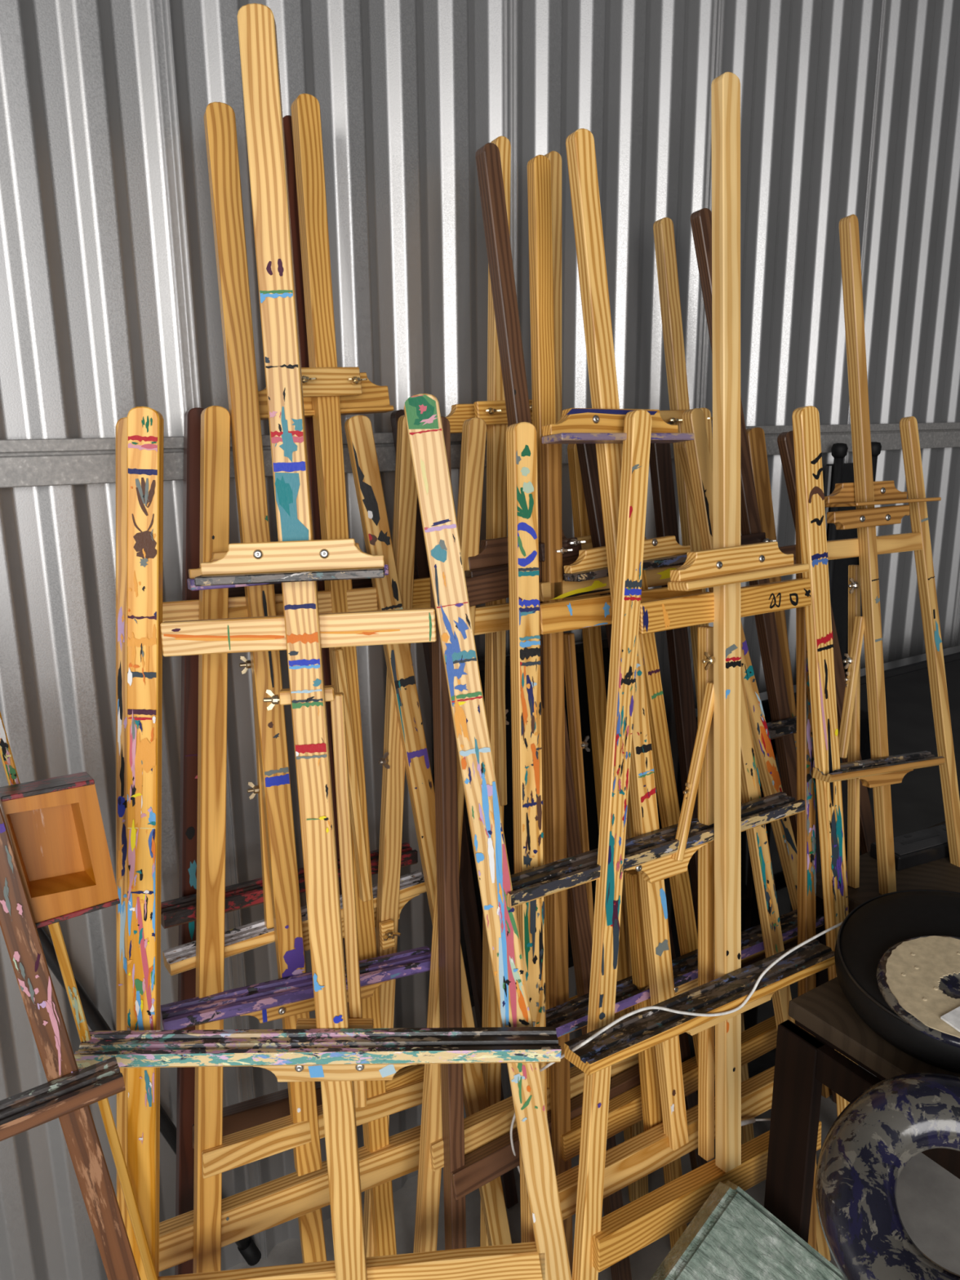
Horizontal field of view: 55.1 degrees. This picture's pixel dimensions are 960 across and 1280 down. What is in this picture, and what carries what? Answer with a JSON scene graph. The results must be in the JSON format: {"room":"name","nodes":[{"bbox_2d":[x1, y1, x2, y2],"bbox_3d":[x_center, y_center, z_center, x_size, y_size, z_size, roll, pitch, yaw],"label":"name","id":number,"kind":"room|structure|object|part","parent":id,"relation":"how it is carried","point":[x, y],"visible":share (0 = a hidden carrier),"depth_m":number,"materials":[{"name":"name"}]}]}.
{"room":"art studio","nodes":[
{"label":"art studio","id":0,"kind":"room"},
{"bbox_2d":[0,0,959,1279],"bbox_3d":[0.767,-0.714,2.159,9.937,3.620,0.029,-9,16,-31],"label":"wall","id":1,"kind":"structure","parent":0,"point":[110,307],"depth_m":1.60,"materials":[{"name":"metal"}]},
{"bbox_2d":[0,422,959,488],"bbox_3d":[0.722,-0.471,2.163,9.600,0.066,0.020,-9,16,-31],"label":"wall rail","id":2,"kind":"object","parent":1,"relation":"attached to","point":[52,461],"depth_m":1.41,"materials":[{"name":"grey metal"}]},
{"bbox_2d":[226,1064,959,1279],"bbox_3d":[2.157,1.599,0.281,9.700,0.060,5.520,-9,16,-31],"label":"floor","id":3,"kind":"structure","parent":0,"point":[928,1194],"depth_m":1.90,"materials":[{"name":"concrete"}]},
{"bbox_2d":[0,711,158,1279],"bbox_3d":[-0.473,0.676,1.173,0.254,1.347,0.251,-3,14,-11],"label":"easel","id":4,"kind":"object","parent":3,"relation":"on","point":[55,864],"visible":0.97,"depth_m":1.10,"materials":[{"name":"brown wood"}]},
{"bbox_3d":[-0.507,0.251,1.109,0.110,0.155,0.052,-9,8,-31],"label":"drawer","id":5,"kind":"part","parent":4,"relation":"part of","materials":[{"name":"brown wood"}]},
{"bbox_2d":[0,1056,125,1141],"bbox_3d":[-0.492,0.529,1.054,0.154,0.024,0.045,-12,9,-31],"label":"paint tray","id":6,"kind":"object","parent":4,"relation":"on","point":[68,1089],"depth_m":1.05,"materials":[{"name":"brown wood"}]},
{"bbox_2d":[36,926,261,1266],"bbox_3d":[-0.623,0.662,1.534,0.454,1.171,0.029,-9,16,-31],"label":"metal pole","id":7,"kind":"object","parent":3,"relation":"on","point":[95,1021],"visible":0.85,"depth_m":1.51,"materials":[{"name":"black metal"}]},
{"bbox_2d":[162,93,457,1273],"bbox_3d":[-0.226,0.232,1.480,0.710,2.075,0.272,-9,16,-31],"label":"easel","id":8,"kind":"object","parent":3,"relation":"on","point":[331,392],"visible":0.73,"depth_m":1.40,"materials":[{"name":"brown wood"}]},
{"bbox_3d":[-0.407,0.485,1.387,0.037,1.649,0.022,-1,5,-32],"label":"leg","id":9,"kind":"part","parent":8,"relation":"part of","materials":[{"name":"brown wood"}]},
{"bbox_2d":[162,870,426,975],"bbox_3d":[-0.285,0.457,1.506,0.448,0.024,0.045,-10,10,-31],"label":"paint tray","id":10,"kind":"object","parent":8,"relation":"on","point":[183,957],"depth_m":1.45,"materials":[{"name":"brown wood"}]},
{"bbox_3d":[-0.228,-0.391,1.394,0.100,0.042,0.014,-11,10,-31],"label":"clamp plate","id":11,"kind":"part","parent":8,"relation":"part of","materials":[{"name":"brown wood"}]},
{"bbox_3d":[-0.203,0.217,1.453,0.014,0.411,0.016,-10,10,-31],"label":"leg","id":12,"kind":"part","parent":8,"relation":"part of","materials":[{"name":"brown wood"}]},
{"bbox_3d":[-0.154,0.489,1.527,0.023,0.045,0.012,-7,8,-32],"label":"clamp plate","id":13,"kind":"part","parent":8,"relation":"part of","materials":[{"name":"brown wood"}]},
{"bbox_2d":[115,102,511,1271],"bbox_3d":[-0.301,0.264,1.435,0.704,2.042,0.248,-7,15,-24],"label":"easel","id":14,"kind":"object","parent":3,"relation":"on","point":[302,1193],"visible":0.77,"depth_m":1.41,"materials":[{"name":"brown wood"}]},
{"bbox_3d":[-0.520,0.498,1.368,0.040,1.630,0.024,0,5,-24],"label":"leg","id":15,"kind":"part","parent":14,"relation":"part of","materials":[{"name":"brown wood"}]},
{"bbox_3d":[-0.340,0.243,1.452,0.018,0.437,0.020,-4,7,-24],"label":"leg","id":16,"kind":"part","parent":14,"relation":"part of","materials":[{"name":"brown wood"}]},
{"bbox_2d":[160,946,431,1030],"bbox_3d":[-0.269,0.536,1.420,0.421,0.022,0.046,-5,7,-24],"label":"paint tray","id":17,"kind":"object","parent":14,"relation":"on","point":[294,989],"depth_m":1.40,"materials":[{"name":"purple wood"}]},
{"bbox_3d":[-0.280,1.106,1.580,0.037,0.335,0.022,-8,8,-24],"label":"leg","id":18,"kind":"part","parent":14,"relation":"part of","materials":[{"name":"brown wood"}]},
{"bbox_3d":[-0.067,0.445,1.568,0.038,1.631,0.024,-13,11,-23],"label":"leg","id":19,"kind":"part","parent":14,"relation":"part of","materials":[{"name":"brown wood"}]},
{"bbox_2d":[74,3,571,1279],"bbox_3d":[-0.176,0.294,1.220,0.709,2.078,0.228,-1,14,-2],"label":"easel","id":20,"kind":"object","parent":3,"relation":"on","point":[337,1051],"visible":1,"depth_m":1.20,"materials":[{"name":"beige wood"}]},
{"bbox_3d":[-0.457,0.520,1.248,0.038,1.634,0.028,2,8,-6],"label":"leg","id":21,"kind":"part","parent":20,"relation":"part of","materials":[{"name":"orange wood"}]},
{"bbox_2d":[74,1026,561,1068],"bbox_3d":[-0.204,0.538,1.214,0.623,0.025,0.048,2,8,-6],"label":"paint tray","id":22,"kind":"object","parent":20,"relation":"on","point":[320,1047],"depth_m":1.21,"materials":[{"name":"brown wood"}]},
{"bbox_2d":[253,1017,413,1081],"bbox_3d":[-0.200,0.558,1.230,0.197,0.044,0.152,-9,16,-31],"label":"tray","id":23,"kind":"object","parent":20,"relation":"on","point":[356,1051],"depth_m":1.21,"materials":[{"name":"brown wood"}]},
{"bbox_3d":[-0.182,0.370,1.280,0.017,0.601,0.020,-3,8,-5],"label":"leg","id":24,"kind":"part","parent":20,"relation":"part of","materials":[{"name":"brown wood"}]},
{"bbox_3d":[0.045,0.498,1.294,0.044,1.657,0.028,-9,9,-4],"label":"leg","id":25,"kind":"part","parent":20,"relation":"part of","materials":[{"name":"brown wood"}]},
{"bbox_2d":[160,115,518,1275],"bbox_3d":[-0.270,0.218,1.573,0.707,2.057,0.164,-9,16,-31],"label":"easel","id":26,"kind":"object","parent":3,"relation":"on","point":[181,911],"visible":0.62,"depth_m":1.49,"materials":[{"name":"brown wood"}]},
{"bbox_3d":[-0.469,0.460,1.492,0.035,1.640,0.023,-1,7,-33],"label":"leg","id":27,"kind":"part","parent":26,"relation":"part of","materials":[{"name":"beige wood"}]},
{"bbox_2d":[160,842,417,928],"bbox_3d":[-0.305,0.402,1.526,0.437,0.028,0.040,-7,10,-32],"label":"paint tray","id":28,"kind":"object","parent":26,"relation":"on","point":[182,910],"depth_m":1.46,"materials":[{"name":"brown wood"}]},
{"bbox_3d":[-0.038,0.394,1.759,0.027,1.631,0.022,-15,14,-30],"label":"leg","id":29,"kind":"part","parent":26,"relation":"part of","materials":[{"name":"brown wood"}]},
{"bbox_2d":[363,135,631,1257],"bbox_3d":[0.003,0.206,1.615,0.658,2.057,0.228,-9,16,-32],"label":"easel","id":30,"kind":"object","parent":3,"relation":"on","point":[414,592],"visible":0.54,"depth_m":1.56,"materials":[{"name":"beige wood"}]},
{"bbox_3d":[-0.155,0.451,1.543,0.032,1.635,0.022,0,5,-33],"label":"leg","id":31,"kind":"part","parent":30,"relation":"part of","materials":[{"name":"beige wood"}]},
{"bbox_3d":[0.035,0.124,1.602,0.015,0.337,0.016,-6,9,-32],"label":"leg","id":32,"kind":"part","parent":30,"relation":"part of","materials":[{"name":"beige wood"}]},
{"bbox_3d":[0.046,-0.385,1.552,0.124,0.038,0.012,-11,11,-31],"label":"clamp plate","id":33,"kind":"part","parent":30,"relation":"part of","materials":[{"name":"brown wood"}]},
{"bbox_3d":[0.253,0.411,1.798,0.029,1.573,0.022,-12,12,-31],"label":"leg","id":34,"kind":"part","parent":30,"relation":"part of","materials":[{"name":"brown wood"}]},
{"bbox_2d":[413,155,687,1253],"bbox_3d":[0.077,0.259,1.515,0.632,2.002,0.243,-9,16,-31],"label":"easel","id":35,"kind":"object","parent":3,"relation":"on","point":[493,1122],"visible":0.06,"depth_m":1.45,"materials":[{"name":"beige wood"}]},
{"bbox_3d":[-0.058,0.474,1.460,0.032,1.637,0.022,2,3,-32],"label":"leg","id":36,"kind":"part","parent":35,"relation":"part of","materials":[{"name":"beige wood"}]},
{"bbox_3d":[0.302,0.427,1.683,0.030,1.599,0.022,-12,11,-31],"label":"leg","id":37,"kind":"part","parent":35,"relation":"part of","materials":[{"name":"brown wood"}]},
{"bbox_2d":[544,151,561,477],"bbox_3d":[0.082,0.172,1.733,0.628,2.066,0.208,-9,16,-31],"label":"easel","id":38,"kind":"object","parent":3,"relation":"on","point":[555,158],"visible":0.16,"depth_m":1.65,"materials":[{"name":"beige wood"}]},
{"bbox_2d":[430,142,707,1279],"bbox_3d":[0.141,0.255,1.530,0.612,2.001,0.264,-9,16,-31],"label":"easel","id":39,"kind":"object","parent":3,"relation":"on","point":[486,579],"visible":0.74,"depth_m":1.44,"materials":[{"name":"brown wood"}]},
{"bbox_3d":[-0.048,0.479,1.433,0.027,1.622,0.026,-5,7,-32],"label":"leg","id":40,"kind":"part","parent":39,"relation":"part of","materials":[{"name":"brown wood"}]},
{"bbox_3d":[0.124,-0.144,1.458,0.072,0.029,0.014,-13,11,-31],"label":"clamp plate","id":41,"kind":"part","parent":39,"relation":"part of","materials":[{"name":"brown wood"}]},
{"bbox_3d":[0.178,0.344,1.597,0.013,0.721,0.020,-10,10,-31],"label":"leg","id":42,"kind":"part","parent":39,"relation":"part of","materials":[{"name":"brown wood"}]},
{"bbox_3d":[0.315,0.435,1.657,0.026,1.607,0.022,-17,13,-30],"label":"leg","id":43,"kind":"part","parent":39,"relation":"part of","materials":[{"name":"brown wood"}]},
{"bbox_2d":[506,128,831,1261],"bbox_3d":[0.308,0.266,1.484,0.712,1.997,0.241,-8,16,-29],"label":"easel","id":44,"kind":"object","parent":3,"relation":"on","point":[648,854],"visible":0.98,"depth_m":1.37,"materials":[{"name":"brown wood"}]},
{"bbox_3d":[0.076,0.495,1.381,0.038,1.612,0.026,-5,7,-30],"label":"leg","id":45,"kind":"part","parent":44,"relation":"part of","materials":[{"name":"brown wood"}]},
{"bbox_3d":[0.277,0.624,1.546,0.026,0.496,0.022,-10,10,-29],"label":"leg","id":46,"kind":"part","parent":44,"relation":"part of","materials":[{"name":"brown wood"}]},
{"bbox_2d":[506,791,804,907],"bbox_3d":[0.280,0.313,1.414,0.582,0.024,0.050,-9,9,-29],"label":"paint tray","id":47,"kind":"object","parent":44,"relation":"on","point":[653,846],"depth_m":1.38,"materials":[{"name":"brown wood"}]},
{"bbox_3d":[0.502,0.424,1.623,0.029,1.648,0.024,-18,14,-28],"label":"leg","id":48,"kind":"part","parent":44,"relation":"part of","materials":[{"name":"beige wood"}]},
{"bbox_2d":[538,434,823,1279],"bbox_3d":[0.423,0.427,1.690,0.903,1.590,0.212,-9,16,-31],"label":"easel","id":49,"kind":"object","parent":3,"relation":"on","point":[588,575],"visible":0.66,"depth_m":1.53,"materials":[{"name":"brown wood"}]},
{"bbox_3d":[0.128,0.472,1.506,0.026,1.598,0.022,-5,7,-32],"label":"leg","id":50,"kind":"part","parent":49,"relation":"part of","materials":[{"name":"brown wood"}]},
{"bbox_2d":[545,909,823,1038],"bbox_3d":[0.362,0.570,1.597,0.665,0.024,0.046,-8,8,-32],"label":"paint tray","id":51,"kind":"object","parent":49,"relation":"on","point":[571,1015],"depth_m":1.56,"materials":[{"name":"brown wood"}]},
{"bbox_2d":[564,71,857,1279],"bbox_3d":[0.360,0.238,1.421,0.734,2.081,0.253,-9,16,-31],"label":"easel","id":52,"kind":"object","parent":3,"relation":"on","point":[600,1242],"visible":0.98,"depth_m":1.38,"materials":[{"name":"brown wood"}]},
{"bbox_3d":[0.181,0.496,1.340,0.034,1.644,0.024,1,4,-32],"label":"leg","id":53,"kind":"part","parent":52,"relation":"part of","materials":[{"name":"brown wood"}]},
{"bbox_2d":[510,921,842,1173],"bbox_3d":[0.299,0.686,1.489,0.542,0.468,0.249,-9,16,-31],"label":"cable","id":54,"kind":"object","parent":52,"relation":"hanging from","point":[812,938],"visible":0.83,"depth_m":1.36,"materials":[{"name":"white plastic"}]},
{"bbox_2d":[741,1117,770,1125],"bbox_3d":[0.481,0.845,1.612,0.112,0.046,0.008,-9,16,-31],"label":"plug","id":55,"kind":"object","parent":54,"relation":"attached to","point":[751,1120],"visible":0.66,"depth_m":1.60,"materials":[{"name":"white plastic"}]},
{"bbox_2d":[564,938,835,1075],"bbox_3d":[0.353,0.540,1.381,0.525,0.022,0.056,-7,8,-32],"label":"paint tray","id":56,"kind":"object","parent":52,"relation":"on","point":[639,1032],"depth_m":1.36,"materials":[{"name":"brown wood"}]},
{"bbox_3d":[0.365,0.419,1.482,0.018,0.885,0.022,-5,7,-32],"label":"leg","id":57,"kind":"part","parent":52,"relation":"part of","materials":[{"name":"brown wood"}]},
{"bbox_3d":[0.623,0.423,1.613,0.044,1.633,0.022,-13,11,-31],"label":"leg","id":58,"kind":"part","parent":52,"relation":"part of","materials":[{"name":"brown wood"}]},
{"bbox_2d":[622,217,831,1202],"bbox_3d":[0.533,0.169,1.941,0.655,1.971,0.238,-9,16,-31],"label":"easel","id":59,"kind":"object","parent":3,"relation":"on","point":[663,228],"visible":0.27,"depth_m":1.81,"materials":[{"name":"beige wood"}]},
{"bbox_3d":[0.297,0.399,1.819,0.032,1.586,0.022,-7,9,-32],"label":"leg","id":60,"kind":"part","parent":59,"relation":"part of","materials":[{"name":"beige wood"}]},
{"bbox_3d":[0.380,-0.428,1.760,0.157,0.023,0.012,-10,10,-31],"label":"clamp plate","id":61,"kind":"part","parent":59,"relation":"part of","materials":[{"name":"beige wood"}]},
{"bbox_3d":[0.431,-0.381,1.777,0.042,0.132,0.014,-12,11,-31],"label":"clamp plate","id":62,"kind":"part","parent":59,"relation":"part of","materials":[{"name":"beige wood"}]},
{"bbox_3d":[0.708,0.332,2.072,0.049,1.604,0.024,-18,14,-30],"label":"leg","id":63,"kind":"part","parent":59,"relation":"part of","materials":[{"name":"brown wood"}]},
{"bbox_2d":[649,1180,844,1279],"bbox_3d":[0.380,1.015,1.335,0.544,0.351,0.232,-7,15,-26],"label":"box","id":64,"kind":"object","parent":3,"relation":"on","point":[732,1236],"visible":1,"depth_m":1.36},
{"bbox_2d":[648,208,875,1103],"bbox_3d":[0.674,0.147,1.989,0.752,1.987,0.240,-9,16,-31],"label":"easel","id":65,"kind":"object","parent":3,"relation":"on","point":[782,727],"visible":0.44,"depth_m":1.85,"materials":[{"name":"brown wood"}]},
{"bbox_3d":[0.439,0.385,1.867,0.039,1.592,0.022,-14,12,-31],"label":"leg","id":66,"kind":"part","parent":65,"relation":"part of","materials":[{"name":"brown wood"}]},
{"bbox_3d":[0.518,-0.192,1.830,0.136,0.032,0.014,-11,11,-31],"label":"clamp plate","id":67,"kind":"part","parent":65,"relation":"part of","materials":[{"name":"brown wood"}]},
{"bbox_2d":[766,715,796,739],"bbox_3d":[0.578,0.192,1.891,0.286,0.024,0.040,-8,9,-32],"label":"paint tray","id":68,"kind":"object","parent":65,"relation":"on","point":[783,726],"depth_m":1.92,"materials":[{"name":"brown wood"}]},
{"bbox_3d":[0.828,0.180,2.093,0.042,1.335,0.022,-26,18,-28],"label":"leg","id":69,"kind":"part","parent":65,"relation":"part of","materials":[{"name":"brown wood"}]},
{"bbox_2d":[671,644,959,1098],"bbox_3d":[1.029,0.550,2.419,1.390,0.998,0.052,-9,16,-31],"label":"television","id":70,"kind":"object","parent":3,"relation":"on","point":[917,802],"visible":0.12,"depth_m":2.33,"materials":[{"name":"black plastic"}]},
{"bbox_2d":[823,441,881,672],"bbox_3d":[0.920,0.270,2.418,0.169,1.544,0.049,-9,16,-31],"label":"stand","id":71,"kind":"object","parent":3,"relation":"on","point":[838,472],"visible":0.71,"depth_m":2.27,"materials":[{"name":"black plastic"}]},
{"bbox_3d":[0.910,0.145,2.401,0.155,1.194,0.018,-9,16,-31],"label":"plate","id":72,"kind":"part","parent":71,"relation":"part of","materials":[{"name":"black wood"}]},
{"bbox_2d":[764,977,959,1243],"bbox_3d":[1.098,0.897,1.525,1.114,0.740,0.626,-9,16,-31],"label":"table","id":73,"kind":"object","parent":3,"relation":"on","point":[804,1061],"visible":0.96,"depth_m":1.39,"materials":[{"name":"brown wood"}]},
{"bbox_3d":[0.490,0.937,1.473,0.024,0.699,0.072,-9,16,-31],"label":"leg","id":74,"kind":"part","parent":73,"relation":"part of","materials":[{"name":"brown wood"}]},
{"bbox_3d":[1.101,0.571,1.448,1.082,0.011,0.602,-9,16,-31],"label":"edge moulding","id":75,"kind":"part","parent":73,"relation":"part of","materials":[{"name":"brown wood"}]},
{"bbox_2d":[815,1072,959,1279],"bbox_3d":[0.558,0.662,1.060,0.312,0.173,0.305,-2,14,-6],"label":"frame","id":76,"kind":"object","parent":73,"relation":"on","point":[863,1156],"visible":1,"depth_m":1.10,"materials":[{"name":"stone"}]},
{"bbox_2d":[834,889,959,1074],"bbox_3d":[0.711,0.499,1.363,0.346,0.118,0.345,-2,14,-4],"label":"basin","id":77,"kind":"object","parent":73,"relation":"on","point":[882,922],"visible":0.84,"depth_m":1.39,"materials":[{"name":"black rubber"}]},
{"bbox_2d":[875,935,959,1048],"bbox_3d":[0.668,0.483,1.271,0.222,0.043,0.221,12,18,41],"label":"disc","id":78,"kind":"object","parent":77,"relation":"on","point":[918,978],"visible":1,"depth_m":1.28,"materials":[{"name":"stone"}]},
{"bbox_2d":[940,1006,959,1031],"bbox_3d":[0.640,0.500,1.204,0.052,0.012,0.052,-9,16,-31],"label":"card","id":79,"kind":"object","parent":78,"relation":"on","point":[952,1018],"visible":1,"depth_m":1.21,"materials":[{"name":"white paper"}]},
{"bbox_2d":[795,213,959,1250],"bbox_3d":[0.815,0.239,1.727,0.568,1.925,0.215,-7,15,-26],"label":"easel","id":80,"kind":"object","parent":3,"relation":"on","point":[882,771],"visible":0.8,"depth_m":1.63,"materials":[{"name":"brown wood"}]},
{"bbox_3d":[0.584,0.438,1.643,0.025,1.588,0.024,-7,9,-26],"label":"leg","id":81,"kind":"part","parent":80,"relation":"part of","materials":[{"name":"brown wood"}]},
{"bbox_3d":[0.691,0.166,1.700,0.012,0.609,0.020,-7,9,-26],"label":"leg","id":82,"kind":"part","parent":80,"relation":"part of","materials":[{"name":"beige wood"}]},
{"bbox_2d":[812,751,945,782],"bbox_3d":[0.707,0.223,1.622,0.283,0.018,0.040,-3,7,-26],"label":"paint tray","id":83,"kind":"object","parent":80,"relation":"on","point":[884,766],"depth_m":1.61,"materials":[{"name":"brown wood"}]},
{"bbox_3d":[0.937,0.382,1.813,0.022,1.635,0.023,-18,13,-24],"label":"leg","id":84,"kind":"part","parent":80,"relation":"part of","materials":[{"name":"beige wood"}]},
{"bbox_2d":[815,820,959,1080],"bbox_3d":[1.117,0.774,2.036,1.000,0.740,0.240,-9,16,-31],"label":"table","id":85,"kind":"object","parent":3,"relation":"on","point":[940,874],"visible":0.02,"depth_m":1.78,"materials":[{"name":"brown wood"}]},
{"bbox_3d":[0.676,0.831,1.881,0.040,0.710,0.040,-9,16,-31],"label":"leg","id":86,"kind":"part","parent":85,"relation":"part of","materials":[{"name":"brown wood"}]},
{"bbox_2d":[870,823,949,871],"bbox_3d":[0.957,0.412,1.894,0.340,0.033,0.073,-7,15,-24],"label":"case","id":87,"kind":"object","parent":85,"relation":"on","point":[919,847],"visible":0.69,"depth_m":1.84,"materials":[{"name":"black plastic"}]},
{"bbox_3d":[0.956,0.398,1.891,0.324,0.002,0.061,-7,15,-24],"label":"case lid","id":88,"kind":"part","parent":87,"relation":"part of","materials":[{"name":"grey plastic"}]}
]}

